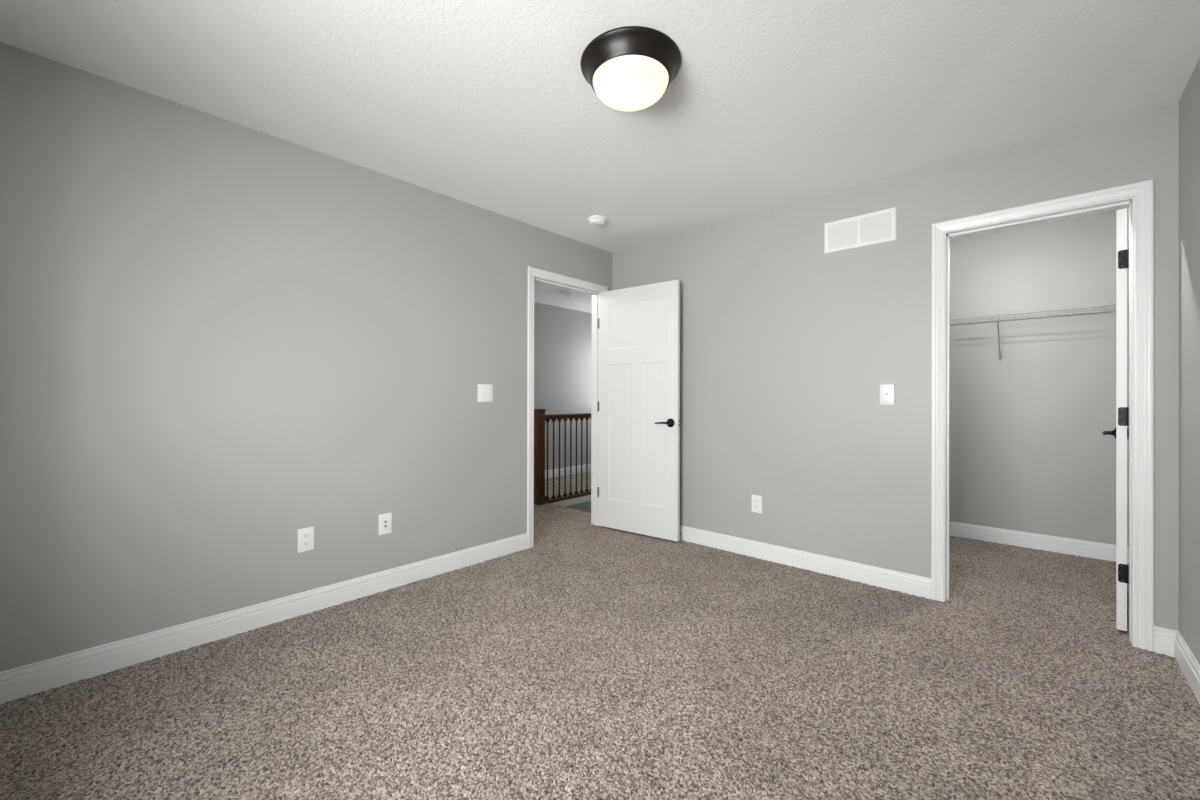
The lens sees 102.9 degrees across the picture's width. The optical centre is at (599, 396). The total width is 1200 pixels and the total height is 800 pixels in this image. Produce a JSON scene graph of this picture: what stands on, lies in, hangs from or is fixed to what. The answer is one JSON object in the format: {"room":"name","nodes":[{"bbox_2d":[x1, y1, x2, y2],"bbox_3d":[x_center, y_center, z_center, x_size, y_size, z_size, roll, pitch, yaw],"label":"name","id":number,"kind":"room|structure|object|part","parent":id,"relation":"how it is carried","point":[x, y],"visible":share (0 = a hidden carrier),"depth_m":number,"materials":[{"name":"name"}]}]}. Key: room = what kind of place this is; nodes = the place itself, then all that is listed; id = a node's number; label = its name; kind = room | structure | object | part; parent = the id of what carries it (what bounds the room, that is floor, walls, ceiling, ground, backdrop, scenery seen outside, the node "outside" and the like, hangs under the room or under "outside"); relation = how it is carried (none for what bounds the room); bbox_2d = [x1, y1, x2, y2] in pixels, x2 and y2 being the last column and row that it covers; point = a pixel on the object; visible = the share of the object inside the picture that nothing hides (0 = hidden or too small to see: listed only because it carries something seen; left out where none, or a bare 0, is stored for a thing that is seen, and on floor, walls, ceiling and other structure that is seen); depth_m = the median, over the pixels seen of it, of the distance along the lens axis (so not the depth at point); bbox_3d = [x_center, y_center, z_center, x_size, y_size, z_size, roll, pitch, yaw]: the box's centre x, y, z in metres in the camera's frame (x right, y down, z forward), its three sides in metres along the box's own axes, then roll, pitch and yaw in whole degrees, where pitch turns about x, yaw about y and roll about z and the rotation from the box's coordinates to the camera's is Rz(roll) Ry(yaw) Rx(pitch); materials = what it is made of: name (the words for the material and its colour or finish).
{"room":"empty bedroom","nodes":[
{"label":"empty bedroom","id":0,"kind":"room"},
{"bbox_2d":[0,42,611,671],"bbox_3d":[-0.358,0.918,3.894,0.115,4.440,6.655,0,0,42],"label":"wall","id":1,"kind":"structure","parent":0,"point":[221,340],"depth_m":2.23,"materials":[{"name":"grey paint"}]},
{"bbox_2d":[0,533,527,703],"bbox_3d":[-1.181,1.079,2.895,0.014,0.117,3.840,0,0,42],"label":"baseboard","id":2,"kind":"structure","parent":1,"relation":"attached to","point":[33,678],"depth_m":2.23,"materials":[{"name":"white paint"}]},
{"bbox_2d":[298,527,313,552],"bbox_3d":[-1.539,0.748,2.506,0.008,0.122,0.077,0,0,42],"label":"wall outlet","id":3,"kind":"object","parent":1,"relation":"attached to","point":[305,535],"visible":1,"depth_m":2.50,"materials":[{"name":"white plastic"}]},
{"bbox_2d":[303,540,309,545],"bbox_3d":[-1.538,0.768,2.504,0.003,0.027,0.034,0,0,42],"label":"receptacle","id":4,"kind":"object","parent":3,"relation":"attached to","point":[305,542],"depth_m":2.50,"materials":[{"name":"white plastic"}]},
{"bbox_2d":[303,533,309,538],"bbox_3d":[-1.537,0.728,2.504,0.003,0.027,0.034,0,0,42],"label":"receptacle","id":5,"kind":"object","parent":3,"relation":"attached to","point":[305,535],"depth_m":2.50,"materials":[{"name":"white plastic"}]},
{"bbox_2d":[378,512,391,534],"bbox_3d":[-1.259,0.746,2.808,0.014,0.121,0.077,0,0,42],"label":"jack plate","id":6,"kind":"object","parent":1,"relation":"attached to","point":[384,520],"visible":1,"depth_m":2.81,"materials":[{"name":"white plastic"}]},
{"bbox_2d":[478,384,492,401],"bbox_3d":[-0.791,-0.026,3.317,0.022,0.123,0.121,0,0,42],"label":"light switch","id":7,"kind":"object","parent":1,"relation":"attached to","point":[485,391],"visible":1,"depth_m":3.32,"materials":[{"name":"white plastic"}]},
{"bbox_2d":[527,266,606,548],"bbox_3d":[-0.290,0.081,3.968,0.149,2.121,0.891,0,0,42],"label":"trim","id":8,"kind":"structure","parent":1,"relation":"attached to","point":[534,274],"depth_m":3.80,"materials":[{"name":"white paint"}]},
{"bbox_2d":[597,280,679,541],"bbox_3d":[0.289,0.106,3.968,0.823,2.031,0.153,0,0,37],"label":"door","id":9,"kind":"structure","parent":1,"relation":"in","point":[638,491],"depth_m":3.92,"materials":[{"name":"white paint"}]},
{"bbox_3d":[0.536,0.204,3.725,0.070,0.070,0.054,0,0,37],"label":"lever handle","id":10,"kind":"part","parent":9,"relation":"part of","materials":[{"name":"black metal"}]},
{"bbox_2d":[534,302,591,469],"bbox_3d":[-1.232,0.920,6.283,0.115,4.440,4.530,0,0,42],"label":"wall","id":11,"kind":"structure","parent":0,"point":[562,336],"depth_m":6.95,"materials":[{"name":"grey paint"}]},
{"bbox_2d":[545,464,590,478],"bbox_3d":[-0.399,1.086,5.524,2.140,0.117,4.300,0,0,42],"label":"baseboard","id":12,"kind":"structure","parent":11,"relation":"attached to","point":[556,471],"depth_m":7.00,"materials":[{"name":"white paint"}]},
{"bbox_2d":[543,501,590,540],"bbox_3d":[0.225,2.181,6.072,0.100,1.925,2.642,0,0,42],"label":"floor","id":13,"kind":"structure","parent":0,"point":[584,506],"depth_m":5.53,"materials":[{"name":"carpet"}]},
{"bbox_2d":[0,471,1199,799],"bbox_3d":[0.161,1.139,3.499,5.695,0.007,6.540,0,0,42],"label":"floor","id":14,"kind":"structure","parent":0,"point":[597,662],"depth_m":1.82,"materials":[{"name":"brown carpet"}]},
{"bbox_2d":[534,409,590,504],"bbox_3d":[0.219,0.644,6.053,0.110,1.022,2.687,0,0,42],"label":"stair railing","id":15,"kind":"object","parent":14,"relation":"on","point":[540,417],"visible":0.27,"depth_m":5.19,"materials":[{"name":"brown wood"}]},
{"bbox_3d":[-0.649,0.636,5.101,0.110,1.014,0.110,0,0,42],"label":"newel post","id":16,"kind":"part","parent":15,"relation":"part of","materials":[{"name":"brown wood"}]},
{"bbox_3d":[0.254,0.222,6.091,0.062,0.050,2.587,0,0,42],"label":"handrail","id":17,"kind":"part","parent":15,"relation":"part of","materials":[{"name":"brown wood"}]},
{"bbox_3d":[0.252,1.137,6.090,0.080,0.036,2.587,0,0,42],"label":"rail","id":18,"kind":"part","parent":15,"relation":"part of","materials":[{"name":"brown wood"}]},
{"bbox_2d":[551,495,590,505],"bbox_3d":[0.262,1.189,6.110,0.104,0.066,2.542,0,0,42],"label":"trim","id":19,"kind":"structure","parent":14,"relation":"on","point":[577,500],"depth_m":5.42,"materials":[{"name":"white paint"}]},
{"bbox_2d":[0,0,1199,312],"bbox_3d":[0.167,-1.352,3.504,5.925,0.100,6.770,0,0,42],"label":"ceiling","id":20,"kind":"structure","parent":0,"point":[490,105],"depth_m":2.00,"materials":[{"name":"white paint"}]},
{"bbox_2d":[562,291,572,296],"bbox_3d":[-0.410,-1.275,5.963,0.140,0.046,0.140,0,0,18],"label":"smoke detector","id":21,"kind":"object","parent":20,"relation":"attached to","point":[566,293],"visible":1,"depth_m":5.92,"materials":[{"name":"white plastic"}]},
{"bbox_2d":[588,215,606,226],"bbox_3d":[-0.021,-1.279,3.503,0.140,0.046,0.140,0,0,42],"label":"smoke detector","id":22,"kind":"object","parent":20,"relation":"attached to","point":[596,221],"visible":1,"depth_m":3.46,"materials":[{"name":"white plastic"}]},
{"bbox_2d":[580,26,680,110],"bbox_3d":[0.120,-1.234,1.878,0.393,0.142,0.393,0,0,42],"label":"ceiling light","id":23,"kind":"object","parent":20,"relation":"attached to","point":[629,68],"visible":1,"depth_m":1.77,"materials":[{"name":"black metal"}]},
{"bbox_3d":[0.120,-1.202,1.878,0.296,0.078,0.296,0,0,42],"label":"lamp shade","id":24,"kind":"part","parent":23,"relation":"part of","materials":[{"name":"white glass"}]},
{"bbox_2d":[612,102,1178,630],"bbox_3d":[1.420,-0.070,3.206,3.440,2.460,0.115,0,0,42],"label":"wall","id":25,"kind":"structure","parent":0,"point":[788,346],"depth_m":2.99,"materials":[{"name":"grey paint"}]},
{"bbox_2d":[752,495,761,512],"bbox_3d":[1.114,0.761,3.398,0.077,0.122,0.008,0,0,42],"label":"wall outlet","id":26,"kind":"object","parent":25,"relation":"attached to","point":[756,500],"visible":1,"depth_m":3.39,"materials":[{"name":"white plastic"}]},
{"bbox_2d":[824,207,895,253],"bbox_3d":[1.601,-1.025,2.962,0.402,0.195,0.008,0,0,42],"label":"air vent","id":27,"kind":"object","parent":25,"relation":"in","point":[876,227],"visible":1,"depth_m":2.95,"materials":[{"name":"white metal"}]},
{"bbox_2d":[880,384,893,404],"bbox_3d":[1.708,-0.013,2.850,0.074,0.123,0.022,0,0,42],"label":"light switch","id":28,"kind":"object","parent":25,"relation":"attached to","point":[886,390],"visible":1,"depth_m":2.85,"materials":[{"name":"white plastic"}]},
{"bbox_2d":[680,525,1176,656],"bbox_3d":[1.320,1.086,3.205,3.294,0.117,0.014,0,0,42],"label":"baseboard","id":29,"kind":"structure","parent":25,"relation":"attached to","point":[911,584],"depth_m":3.06,"materials":[{"name":"white paint"}]},
{"bbox_2d":[931,179,1153,651],"bbox_3d":[2.224,0.085,2.473,0.826,2.121,0.149,0,0,42],"label":"trim","id":30,"kind":"structure","parent":25,"relation":"attached to","point":[1139,196],"depth_m":2.24,"materials":[{"name":"white paint"}]},
{"bbox_2d":[1102,208,1128,630],"bbox_3d":[2.765,0.110,2.535,0.703,2.029,0.153,0,0,-42],"label":"door","id":31,"kind":"structure","parent":25,"relation":"in","point":[1121,432],"depth_m":2.30,"materials":[{"name":"white paint"}]},
{"bbox_3d":[2.947,0.208,2.762,0.070,0.070,0.054,0,0,-42],"label":"lever handle","id":32,"kind":"part","parent":31,"relation":"part of","materials":[{"name":"black metal"}]},
{"bbox_2d":[950,209,1128,546],"bbox_3d":[3.048,-0.064,3.917,2.220,2.460,0.115,0,0,42],"label":"wall","id":33,"kind":"structure","parent":0,"point":[1030,452],"depth_m":3.62,"materials":[{"name":"grey paint"}]},
{"bbox_2d":[950,521,1128,563],"bbox_3d":[2.499,1.089,3.315,1.990,0.117,1.507,0,0,42],"label":"baseboard","id":34,"kind":"structure","parent":33,"relation":"attached to","point":[1102,551],"depth_m":3.60,"materials":[{"name":"white paint"}]},
{"bbox_2d":[950,304,1128,360],"bbox_3d":[2.898,-0.445,3.752,1.970,0.326,0.334,0,0,42],"label":"wire shelf","id":35,"kind":"object","parent":33,"relation":"attached to","point":[1107,310],"visible":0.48,"depth_m":3.47,"materials":[{"name":"grey metal"}]},
{"bbox_3d":[2.791,-0.563,3.634,1.970,0.008,0.008,0,0,42],"label":"lip rod","id":36,"kind":"part","parent":35,"relation":"part of","materials":[{"name":"white metal"}]},
{"bbox_2d":[1179,59,1199,664],"bbox_3d":[1.256,-0.075,0.603,0.115,2.460,3.955,0,0,42],"label":"wall","id":37,"kind":"structure","parent":0,"point":[1189,102],"depth_m":1.96,"materials":[{"name":"grey paint"}]},
{"bbox_2d":[1174,631,1199,703],"bbox_3d":[1.244,1.081,0.686,0.014,0.117,3.840,0,0,42],"label":"baseboard","id":38,"kind":"structure","parent":37,"relation":"attached to","point":[1188,664],"depth_m":1.92,"materials":[{"name":"white paint"}]}
]}

